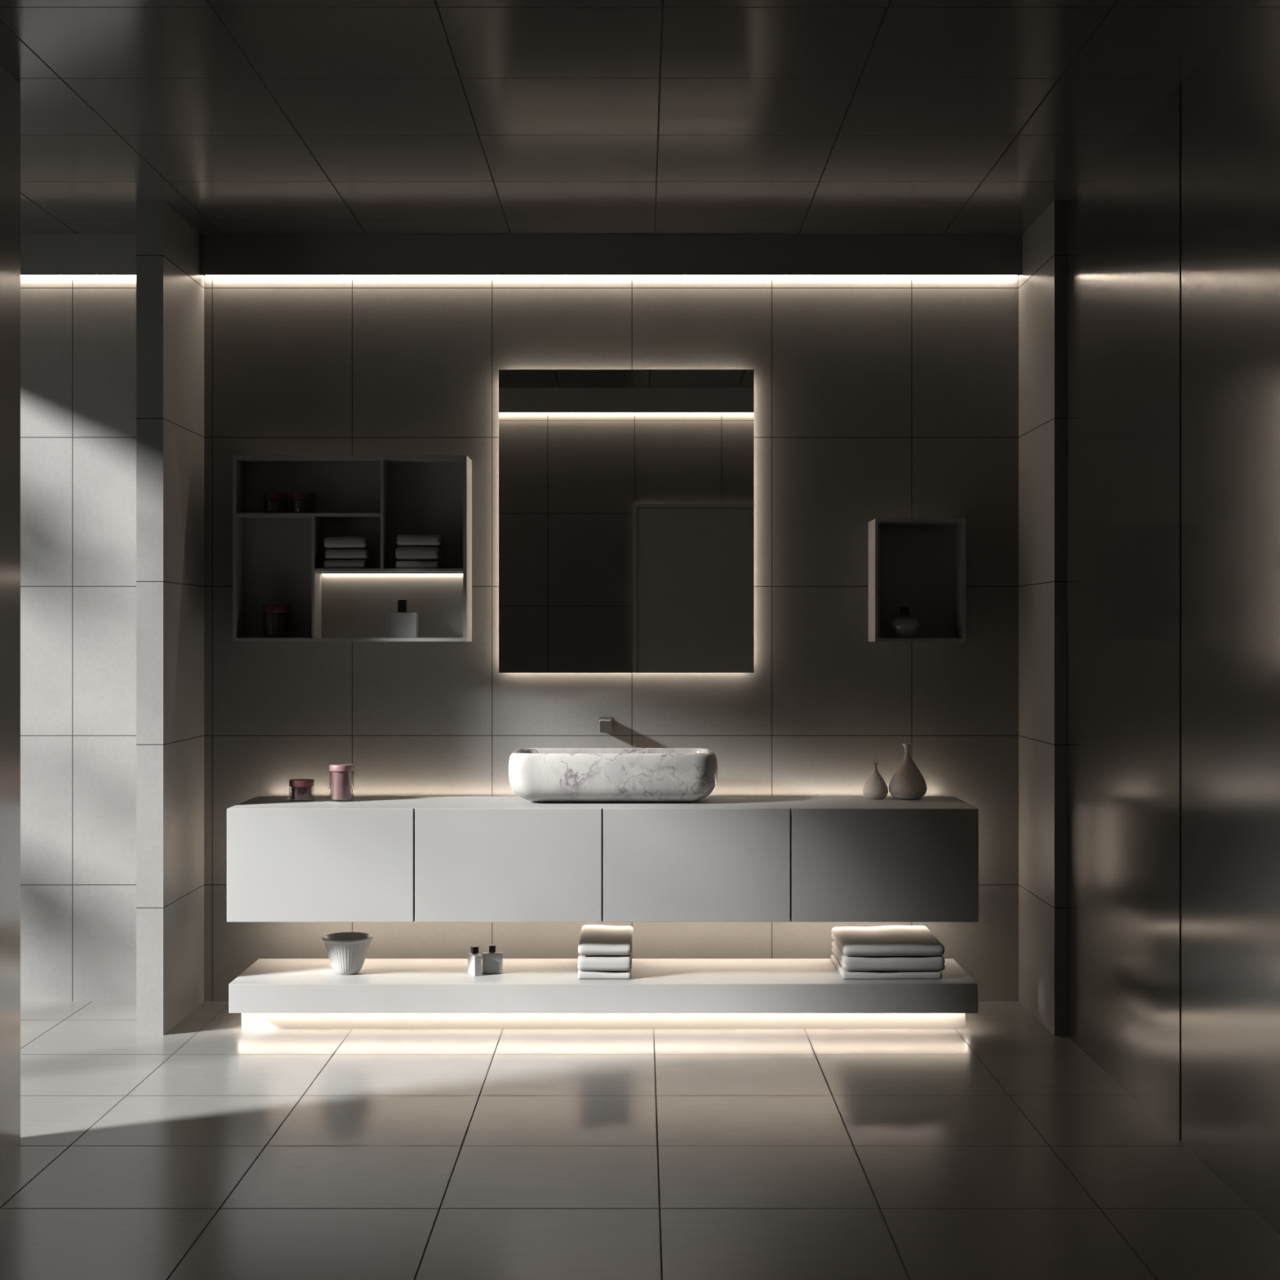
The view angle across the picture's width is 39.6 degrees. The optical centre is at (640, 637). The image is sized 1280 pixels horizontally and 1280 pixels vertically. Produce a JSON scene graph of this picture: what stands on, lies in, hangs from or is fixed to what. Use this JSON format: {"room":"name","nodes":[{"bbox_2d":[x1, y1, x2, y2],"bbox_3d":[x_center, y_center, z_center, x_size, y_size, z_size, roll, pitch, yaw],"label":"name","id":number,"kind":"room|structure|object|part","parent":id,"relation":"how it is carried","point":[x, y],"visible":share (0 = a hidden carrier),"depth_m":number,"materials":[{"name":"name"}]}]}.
{"room":"bathroom","nodes":[
{"label":"bathroom","id":0,"kind":"room"},
{"bbox_2d":[0,65,20,1158],"bbox_3d":[-1.770,-0.333,2.334,0.100,3.460,5.192,0,0,0],"label":"wall","id":1,"kind":"structure","parent":0,"point":[10,87],"depth_m":4.85,"materials":[{"name":"grey tile"}]},
{"bbox_2d":[20,275,1018,1001],"bbox_3d":[-0.652,-0.070,6.913,4.597,2.935,0.150,0,0,0],"label":"wall","id":2,"kind":"structure","parent":0,"point":[876,396],"depth_m":6.84,"materials":[{"name":"grey tile"}]},
{"bbox_2d":[20,234,136,275],"bbox_3d":[-2.262,-1.461,6.776,0.976,0.154,0.012,0,0,0],"label":"trim","id":3,"kind":"structure","parent":2,"relation":"attached to","point":[40,254],"depth_m":6.77,"materials":[{"name":"grey paint"}]},
{"bbox_2d":[136,200,204,1035],"bbox_3d":[-1.726,-0.070,6.545,0.095,2.935,0.585,0,0,0],"label":"pillar","id":4,"kind":"structure","parent":2,"relation":"attached to","point":[170,284],"depth_m":6.33,"materials":[{"name":"grey tile"}]},
{"bbox_2d":[232,455,471,641],"bbox_3d":[-1.087,-0.335,6.738,0.874,0.695,0.200,0,0,0],"label":"upper cabinet","id":5,"kind":"object","parent":2,"relation":"attached to","point":[278,558],"visible":0.99,"depth_m":6.78,"materials":[{"name":"black wood"}]},
{"bbox_2d":[262,493,288,513],"bbox_3d":[-1.377,-0.506,6.710,0.092,0.078,0.092,0,0,0],"label":"candle jar","id":6,"kind":"object","parent":5,"relation":"on","point":[275,502],"visible":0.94,"depth_m":6.68,"materials":[{"name":"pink glass"}]},
{"bbox_3d":[-1.377,-0.492,6.710,0.092,0.050,0.092,0,0,0],"label":"glass","id":7,"kind":"part","parent":6,"relation":"part of","materials":[{"name":"clear glass"}]},
{"bbox_3d":[-1.377,-0.532,6.710,0.091,0.024,0.091,0,0,0],"label":"lid","id":8,"kind":"part","parent":6,"relation":"part of","materials":[{"name":"red paint"}]},
{"bbox_2d":[262,604,291,635],"bbox_3d":[-1.373,-0.063,6.710,0.111,0.125,0.111,0,0,0],"label":"candle jar","id":9,"kind":"object","parent":5,"relation":"in","point":[276,616],"visible":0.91,"depth_m":6.67,"materials":[{"name":"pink glass"}]},
{"bbox_3d":[-1.373,-0.110,6.710,0.109,0.030,0.109,0,0,0],"label":"lid","id":10,"kind":"part","parent":9,"relation":"part of","materials":[{"name":"red paint"}]},
{"bbox_2d":[290,493,315,513],"bbox_3d":[-1.274,-0.506,6.710,0.092,0.078,0.092,0,0,0],"label":"candle jar","id":11,"kind":"object","parent":5,"relation":"on","point":[302,502],"visible":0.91,"depth_m":6.68,"materials":[{"name":"pink glass"}]},
{"bbox_3d":[-1.274,-0.532,6.710,0.091,0.024,0.091,0,0,0],"label":"lid","id":12,"kind":"part","parent":11,"relation":"part of","materials":[{"name":"red paint"}]},
{"bbox_3d":[-1.274,-0.492,6.710,0.092,0.050,0.092,0,0,0],"label":"glass","id":13,"kind":"part","parent":11,"relation":"part of","materials":[{"name":"clear glass"}]},
{"bbox_2d":[235,513,380,518],"bbox_3d":[-1.241,-0.462,6.710,0.538,0.010,0.140,0,0,0],"label":"shelf","id":14,"kind":"object","parent":5,"relation":"attached to","point":[237,515],"depth_m":6.64,"materials":[{"name":"black wood"}]},
{"bbox_2d":[324,559,369,568],"bbox_3d":[-1.108,-0.277,6.708,0.156,0.035,0.127,0,0,0],"label":"folded towel","id":15,"kind":"object","parent":5,"relation":"on","point":[362,563],"visible":0.9,"depth_m":6.65,"materials":[{"name":"white fabric"}]},
{"bbox_2d":[324,548,371,559],"bbox_3d":[-1.103,-0.316,6.710,0.158,0.038,0.127,0,0,-1],"label":"folded towel","id":16,"kind":"object","parent":15,"relation":"on","point":[348,553],"visible":0.99,"depth_m":6.65,"materials":[{"name":"white fabric"}]},
{"bbox_2d":[324,536,369,549],"bbox_3d":[-1.107,-0.359,6.708,0.156,0.043,0.127,0,0,1],"label":"folded towel","id":17,"kind":"object","parent":16,"relation":"on","point":[344,542],"visible":0.97,"depth_m":6.65,"materials":[{"name":"white fabric"}]},
{"bbox_2d":[314,568,462,573],"bbox_3d":[-0.941,-0.254,6.710,0.555,0.010,0.140,0,0,0],"label":"shelf","id":18,"kind":"object","parent":5,"relation":"attached to","point":[316,571],"depth_m":6.64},
{"bbox_2d":[386,600,417,637],"bbox_3d":[-0.899,-0.072,6.708,0.114,0.144,0.040,0,0,0],"label":"perfume bottle","id":19,"kind":"object","parent":5,"relation":"in","point":[401,624],"visible":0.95,"depth_m":6.69,"materials":[{"name":"white glass"}]},
{"bbox_2d":[395,560,441,568],"bbox_3d":[-0.837,-0.275,6.708,0.160,0.032,0.125,0,0,0],"label":"folded towel","id":20,"kind":"object","parent":5,"relation":"on","point":[399,564],"visible":0.9,"depth_m":6.65,"materials":[{"name":"white fabric"}]},
{"bbox_2d":[395,546,441,560],"bbox_3d":[-0.837,-0.320,6.710,0.162,0.051,0.127,0,0,1],"label":"folded towel","id":21,"kind":"object","parent":20,"relation":"on","point":[406,553],"visible":1,"depth_m":6.65,"materials":[{"name":"white fabric"}]},
{"bbox_2d":[396,534,442,546],"bbox_3d":[-0.833,-0.368,6.708,0.162,0.043,0.125,0,0,-1],"label":"folded towel","id":22,"kind":"object","parent":21,"relation":"on","point":[403,540],"visible":0.98,"depth_m":6.65,"materials":[{"name":"white fabric"}]},
{"bbox_2d":[226,795,978,921],"bbox_3d":[-0.133,0.804,6.540,2.640,0.408,0.593,0,0,0],"label":"vanity","id":23,"kind":"object","parent":2,"relation":"attached to","point":[365,858],"visible":0.97,"depth_m":6.24,"materials":[{"name":"white wood"}]},
{"bbox_2d":[288,778,314,801],"bbox_3d":[-1.247,0.560,6.540,0.092,0.078,0.092,0,0,0],"label":"candle jar","id":24,"kind":"object","parent":23,"relation":"on","point":[301,788],"visible":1,"depth_m":6.51,"materials":[{"name":"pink glass"}]},
{"bbox_3d":[-1.247,0.574,6.540,0.092,0.051,0.092,0,0,0],"label":"glass","id":25,"kind":"part","parent":24,"relation":"part of","materials":[{"name":"clear glass"}]},
{"bbox_3d":[-1.247,0.533,6.540,0.091,0.024,0.091,0,0,0],"label":"lid","id":26,"kind":"part","parent":24,"relation":"part of","materials":[{"name":"red paint"}]},
{"bbox_3d":[-1.126,0.798,6.253,0.655,0.398,0.019,0,0,0],"label":"door","id":27,"kind":"part","parent":23,"relation":"part of","materials":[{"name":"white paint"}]},
{"bbox_2d":[328,763,354,801],"bbox_3d":[-1.100,0.532,6.540,0.091,0.134,0.091,0,0,0],"label":"candle jar","id":28,"kind":"object","parent":23,"relation":"on","point":[341,774],"visible":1,"depth_m":6.51,"materials":[{"name":"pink glass"}]},
{"bbox_3d":[-1.100,0.477,6.540,0.090,0.022,0.090,0,0,0],"label":"lid","id":29,"kind":"part","parent":28,"relation":"part of","materials":[{"name":"pink paint"}]},
{"bbox_3d":[-0.465,0.798,6.253,0.655,0.398,0.019,0,0,0],"label":"door","id":30,"kind":"part","parent":23,"relation":"part of","materials":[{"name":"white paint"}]},
{"bbox_3d":[-0.134,0.605,6.499,2.640,0.012,0.472,0,0,0],"label":"panel","id":31,"kind":"part","parent":23,"relation":"part of","materials":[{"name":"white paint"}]},
{"bbox_2d":[508,747,717,802],"bbox_3d":[-0.101,0.507,6.545,0.761,0.185,0.351,0,0,0],"label":"vessel basin","id":32,"kind":"object","parent":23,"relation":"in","point":[538,775],"visible":1,"depth_m":6.38,"materials":[{"name":"white stone"}]},
{"bbox_3d":[0.197,0.798,6.253,0.656,0.398,0.019,0,0,0],"label":"door","id":33,"kind":"part","parent":23,"relation":"part of","materials":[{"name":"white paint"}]},
{"bbox_2d":[862,761,888,799],"bbox_3d":[0.876,0.531,6.633,0.096,0.136,0.096,0,0,0],"label":"bottle vase","id":34,"kind":"object","parent":23,"relation":"on","point":[875,787],"visible":1,"depth_m":6.60,"materials":[{"name":"beige ceramic"}]},
{"bbox_3d":[0.859,0.798,6.253,0.656,0.398,0.019,0,0,0],"label":"door","id":35,"kind":"part","parent":23,"relation":"part of","materials":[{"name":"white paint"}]},
{"bbox_2d":[888,742,927,799],"bbox_3d":[0.997,0.497,6.633,0.142,0.206,0.142,0,0,0],"label":"bottle vase","id":36,"kind":"object","parent":23,"relation":"on","point":[907,782],"visible":1,"depth_m":6.59,"materials":[{"name":"beige ceramic"}]},
{"bbox_2d":[599,717,612,732],"bbox_3d":[-0.134,0.333,6.756,0.052,0.056,0.164,0,0,0],"label":"spout","id":37,"kind":"object","parent":2,"relation":"attached to","point":[605,723],"visible":1,"depth_m":6.67,"materials":[{"name":"metal"}]},
{"bbox_2d":[200,234,1022,275],"bbox_3d":[-0.113,-1.461,6.776,3.133,0.154,0.012,0,0,0],"label":"ceiling beam","id":38,"kind":"structure","parent":2,"relation":"attached to","point":[220,254],"depth_m":6.77,"materials":[{"name":"grey paint"}]},
{"bbox_2d":[498,369,754,672],"bbox_3d":[-0.054,-0.445,6.804,0.972,1.155,0.068,0,0,0],"label":"backlit mirror","id":39,"kind":"object","parent":2,"relation":"attached to","point":[626,497],"visible":1,"depth_m":6.77,"materials":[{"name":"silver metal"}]},
{"bbox_2d":[868,518,965,641],"bbox_3d":[1.045,-0.216,6.738,0.338,0.459,0.200,0,0,0],"label":"wall niche","id":40,"kind":"object","parent":2,"relation":"attached to","point":[918,565],"visible":1,"depth_m":6.78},
{"bbox_2d":[888,607,919,638],"bbox_3d":[0.997,-0.057,6.713,0.115,0.116,0.115,0,0,0],"label":"vase","id":41,"kind":"object","parent":40,"relation":"in","point":[903,626],"visible":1,"depth_m":6.67,"materials":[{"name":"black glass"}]},
{"bbox_2d":[0,0,1261,234],"bbox_3d":[-0.652,-1.875,4.801,4.597,0.675,4.375,0,0,0],"label":"ceiling","id":42,"kind":"structure","parent":0,"point":[241,117],"depth_m":5.14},
{"bbox_2d":[0,1001,1279,1279],"bbox_3d":[-0.652,1.457,3.288,4.597,0.120,7.400,0,0,0],"label":"floor","id":43,"kind":"structure","parent":0,"point":[210,1147],"depth_m":4.81,"materials":[{"name":"grey tile"}]},
{"bbox_2d":[228,958,977,1028],"bbox_3d":[-0.131,1.306,6.489,2.631,0.182,0.492,0,0,0],"label":"shelf","id":44,"kind":"object","parent":43,"relation":"on","point":[271,993],"visible":0.98,"depth_m":6.25,"materials":[{"name":"white wood"}]},
{"bbox_2d":[321,932,373,974],"bbox_3d":[-1.063,1.148,6.444,0.183,0.134,0.183,0,0,0],"label":"bowl","id":45,"kind":"object","parent":44,"relation":"on","point":[347,952],"visible":1,"depth_m":6.39,"materials":[{"name":"white ceramic"}]},
{"bbox_2d":[467,946,481,976],"bbox_3d":[-0.600,1.164,6.420,0.028,0.101,0.072,0,0,-25],"label":"perfume bottle","id":46,"kind":"object","parent":44,"relation":"on","point":[474,959],"visible":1,"depth_m":6.39,"materials":[{"name":"white glass"}]},
{"bbox_2d":[482,944,502,973],"bbox_3d":[-0.537,1.164,6.445,0.072,0.101,0.028,0,0,0],"label":"perfume bottle","id":47,"kind":"object","parent":44,"relation":"on","point":[492,961],"visible":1,"depth_m":6.43,"materials":[{"name":"white glass"}]},
{"bbox_2d":[577,969,631,979],"bbox_3d":[-0.129,1.201,6.508,0.190,0.027,0.376,0,0,0],"label":"folded towel","id":48,"kind":"object","parent":44,"relation":"on","point":[582,975],"visible":0.47,"depth_m":6.32,"materials":[{"name":"white fabric"}]},
{"bbox_2d":[577,953,631,970],"bbox_3d":[-0.129,1.161,6.505,0.194,0.050,0.377,0,0,0],"label":"folded towel","id":49,"kind":"object","parent":48,"relation":"on","point":[585,962],"visible":0.47,"depth_m":6.32,"materials":[{"name":"white fabric"}]},
{"bbox_2d":[577,924,632,955],"bbox_3d":[-0.126,1.105,6.510,0.192,0.054,0.377,0,0,0],"label":"folded towel","id":50,"kind":"object","parent":49,"relation":"on","point":[594,940],"visible":1,"depth_m":6.40,"materials":[{"name":"white fabric"}]},
{"bbox_2d":[830,954,942,979],"bbox_3d":[0.893,1.201,6.505,0.355,0.027,0.377,0,0,-1],"label":"folded towel","id":51,"kind":"object","parent":44,"relation":"on","point":[846,975],"visible":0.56,"depth_m":6.32,"materials":[{"name":"white fabric"}]},
{"bbox_2d":[831,941,945,970],"bbox_3d":[0.900,1.160,6.503,0.362,0.051,0.377,0,0,-1],"label":"folded towel","id":52,"kind":"object","parent":51,"relation":"on","point":[847,962],"visible":0.65,"depth_m":6.32,"materials":[{"name":"white fabric"}]},
{"bbox_2d":[831,925,944,955],"bbox_3d":[0.899,1.106,6.508,0.360,0.054,0.377,0,0,-1],"label":"folded towel","id":53,"kind":"object","parent":52,"relation":"on","point":[882,940],"visible":1,"depth_m":6.40,"materials":[{"name":"white fabric"}]},
{"bbox_2d":[1066,0,1279,1234],"bbox_3d":[1.572,-0.333,3.288,0.150,3.460,7.100,0,0,0],"label":"wall","id":54,"kind":"structure","parent":0,"point":[1173,241],"depth_m":4.94,"materials":[{"name":"grey tile"}]},
{"bbox_2d":[1018,200,1066,1035],"bbox_3d":[1.475,-0.070,6.543,0.043,2.935,0.590,0,0,0],"label":"pillar","id":55,"kind":"structure","parent":54,"relation":"attached to","point":[1042,282],"depth_m":6.44,"materials":[{"name":"grey tile"}]}
]}

